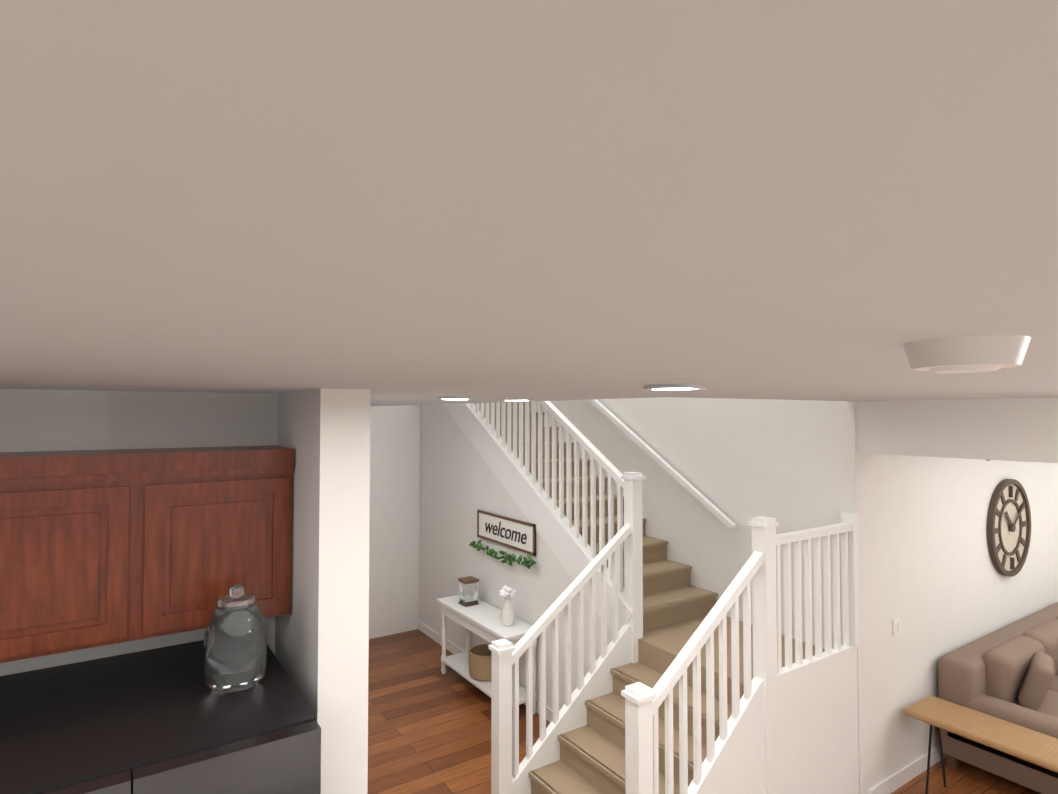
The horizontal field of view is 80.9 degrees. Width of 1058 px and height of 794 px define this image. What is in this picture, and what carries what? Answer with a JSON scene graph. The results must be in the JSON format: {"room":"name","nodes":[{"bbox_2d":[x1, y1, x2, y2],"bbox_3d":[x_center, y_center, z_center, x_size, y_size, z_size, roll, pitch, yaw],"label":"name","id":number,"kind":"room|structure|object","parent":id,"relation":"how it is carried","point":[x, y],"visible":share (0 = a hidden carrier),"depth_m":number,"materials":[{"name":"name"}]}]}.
{"room":"house entrance hall","nodes":[
{"label":"house entrance hall","id":0,"kind":"room"},
{"bbox_2d":[0,389,277,675],"bbox_3d":[-4.650,1.355,0.615,8.280,2.870,0.120,1,-2,-34],"label":"wall","id":1,"kind":"structure","parent":0,"point":[32,420],"depth_m":2.57,"materials":[{"name":"paint"}]},
{"bbox_2d":[0,457,143,662],"bbox_3d":[-1.774,0.577,2.272,0.560,0.640,0.346,1,-2,-34],"label":"upper cabinet","id":2,"kind":"object","parent":1,"relation":"attached to","point":[104,547],"depth_m":2.18,"materials":[{"name":"brown wood"}]},
{"bbox_2d":[140,453,293,638],"bbox_3d":[-1.311,0.586,2.581,0.552,0.640,0.346,1,-2,-34],"label":"upper cabinet","id":3,"kind":"object","parent":1,"relation":"attached to","point":[211,523],"depth_m":2.42,"materials":[{"name":"brown wood"}]},
{"bbox_2d":[275,388,369,793],"bbox_3d":[-2.171,1.466,4.528,0.190,2.870,5.320,1,-2,-34],"label":"wall","id":4,"kind":"structure","parent":0,"point":[322,642],"depth_m":2.35,"materials":[{"name":"paint"}]},
{"bbox_2d":[369,405,420,638],"bbox_3d":[-2.005,0.144,7.803,3.680,5.700,0.120,1,-2,-34],"label":"wall","id":5,"kind":"structure","parent":0,"point":[394,564],"depth_m":7.89,"materials":[{"name":"paint"}]},
{"bbox_2d":[0,0,1057,405],"bbox_3d":[1.328,-0.244,0.116,17.620,0.300,16.620,1,-2,-34],"label":"ceiling","id":6,"kind":"structure","parent":0,"point":[406,202],"depth_m":0.28,"materials":[{"name":"paint"}]},
{"bbox_2d":[437,397,472,399],"bbox_3d":[-0.412,0.007,3.459,0.210,0.014,0.210,1,-2,-34],"label":"recessed light","id":7,"kind":"object","parent":6,"relation":"in","point":[455,398],"visible":1,"depth_m":3.39,"materials":[{"name":"white paint"}]},
{"bbox_2d":[500,398,533,400],"bbox_3d":[-0.072,0.017,3.780,0.210,0.014,0.210,1,-2,-34],"label":"recessed light","id":8,"kind":"object","parent":6,"relation":"in","point":[516,399],"visible":1,"depth_m":3.71,"materials":[{"name":"white paint"}]},
{"bbox_2d":[643,384,706,389],"bbox_3d":[0.484,-0.032,2.068,0.210,0.014,0.210,1,-2,-34],"label":"recessed light","id":9,"kind":"object","parent":6,"relation":"in","point":[675,387],"visible":1,"depth_m":2.00,"materials":[{"name":"white paint"}]},
{"bbox_2d":[856,397,1057,462],"bbox_3d":[5.631,0.083,-0.189,0.350,0.370,11.350,1,-2,-34],"label":"beam","id":10,"kind":"structure","parent":6,"relation":"attached to","point":[1016,429],"depth_m":3.87,"materials":[{"name":"paint"}]},
{"bbox_2d":[903,335,1030,372],"bbox_3d":[0.578,-0.054,0.826,0.140,0.040,0.140,1,-2,-34],"label":"ceiling light","id":11,"kind":"object","parent":6,"relation":"attached to","point":[973,354],"visible":1,"depth_m":0.78,"materials":[{"name":"white plastic"}]},
{"bbox_2d":[530,397,868,793],"bbox_3d":[0.939,0.110,6.600,0.120,5.700,5.150,1,-2,-34],"label":"wall","id":12,"kind":"structure","parent":0,"point":[792,465],"depth_m":5.23,"materials":[{"name":"paint"}]},
{"bbox_2d":[367,629,1040,793],"bbox_3d":[1.629,2.817,0.460,18.600,0.060,17.000,1,-2,-34],"label":"floor","id":13,"kind":"structure","parent":0,"point":[429,727],"depth_m":5.40,"materials":[{"name":"brown wood"}]},
{"bbox_2d":[0,640,320,793],"bbox_3d":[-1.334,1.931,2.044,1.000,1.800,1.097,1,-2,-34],"label":"kitchen counter","id":14,"kind":"object","parent":13,"relation":"on","point":[165,720],"visible":0.9,"depth_m":1.92,"materials":[{"name":"black stone"}]},
{"bbox_2d":[204,584,267,693],"bbox_3d":[-1.054,0.855,2.236,0.210,0.358,0.210,1,-2,-34],"label":"jar","id":15,"kind":"object","parent":14,"relation":"on","point":[235,642],"visible":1,"depth_m":2.16,"materials":[{"name":"clear glass"}]},
{"bbox_2d":[437,595,536,714],"bbox_3d":[-0.445,2.557,6.208,0.380,0.785,1.410,1,-2,-34],"label":"console table","id":16,"kind":"object","parent":13,"relation":"on","point":[482,619],"visible":0.54,"depth_m":6.15,"materials":[{"name":"white paint"}]},
{"bbox_2d":[458,576,478,606],"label":"lantern","id":17,"kind":"object","parent":16,"relation":"on","point":[468,591],"depth_m":6.47,"materials":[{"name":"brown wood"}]},
{"bbox_2d":[468,644,491,680],"bbox_3d":[-0.437,2.659,6.211,0.340,0.250,0.340,1,-2,-34],"label":"basket","id":18,"kind":"object","parent":16,"relation":"on","point":[480,657],"visible":0.67,"depth_m":6.07,"materials":[{"name":"wicker"}]},
{"bbox_2d":[499,585,515,625],"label":"vase","id":19,"kind":"object","parent":16,"relation":"on","point":[507,618],"depth_m":5.83,"materials":[{"name":"white ceramic"}]},
{"bbox_2d":[418,399,858,793],"bbox_3d":[-0.052,0.785,5.892,2.277,4.310,5.175,1,-2,-34],"label":"staircase","id":20,"kind":"structure","parent":13,"relation":"on","point":[657,673],"depth_m":4.38,"materials":[{"name":"carpet"}]},
{"bbox_2d":[469,540,536,568],"bbox_3d":[-0.289,1.577,6.252,0.065,0.172,1.241,1,-2,-34],"label":"garland","id":21,"kind":"object","parent":20,"relation":"attached to","point":[507,557],"visible":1,"depth_m":6.13,"materials":[{"name":"green plant"}]},
{"bbox_2d":[477,510,535,555],"bbox_3d":[-0.250,1.356,6.282,0.018,0.290,1.100,1,-2,-34],"label":"welcome sign","id":22,"kind":"object","parent":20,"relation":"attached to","point":[521,527],"visible":0.96,"depth_m":6.22,"materials":[{"name":"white wood"}]},
{"bbox_2d":[485,522,526,543],"bbox_3d":[-0.243,1.348,6.263,0.006,0.152,0.786,1,-2,-34],"label":"lettering","id":23,"kind":"object","parent":22,"relation":"attached to","point":[509,530],"visible":1,"depth_m":6.25},
{"bbox_2d":[904,695,1057,793],"bbox_3d":[3.239,2.580,4.163,0.420,0.626,1.180,1,-2,-34],"label":"bench","id":24,"kind":"object","parent":13,"relation":"on","point":[1026,744],"visible":1,"depth_m":4.25,"materials":[{"name":"brown wood"}]},
{"bbox_2d":[938,602,1057,793],"bbox_3d":[4.785,2.417,5.098,2.773,1.004,1.450,1,-2,-34],"label":"sofa","id":25,"kind":"object","parent":13,"relation":"on","point":[1008,673],"visible":0.92,"depth_m":4.78,"materials":[{"name":"fabric"}]},
{"bbox_2d":[864,453,1057,788],"bbox_3d":[4.660,1.510,6.020,5.470,2.870,0.120,1,-2,-34],"label":"wall","id":26,"kind":"structure","parent":0,"point":[938,583],"depth_m":4.98,"materials":[{"name":"paint"}]},
{"bbox_2d":[892,617,901,635],"bbox_3d":[2.772,1.729,4.674,0.120,0.120,0.011,1,-2,-34],"label":"light switch","id":27,"kind":"object","parent":26,"relation":"attached to","point":[897,626],"visible":1,"depth_m":4.67,"materials":[{"name":"white plastic"}]},
{"bbox_2d":[869,746,946,793],"bbox_3d":[4.754,2.783,2.246,9.220,0.110,16.500,1,-2,-34],"label":"baseboard","id":28,"kind":"structure","parent":26,"relation":"attached to","point":[902,777],"depth_m":4.68,"materials":[{"name":"white paint"}]},
{"bbox_2d":[987,479,1030,576],"bbox_3d":[4.513,1.221,5.820,0.903,0.903,0.055,1,-2,-34],"label":"wall clock","id":29,"kind":"object","parent":26,"relation":"attached to","point":[1009,527],"visible":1,"depth_m":5.80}
]}

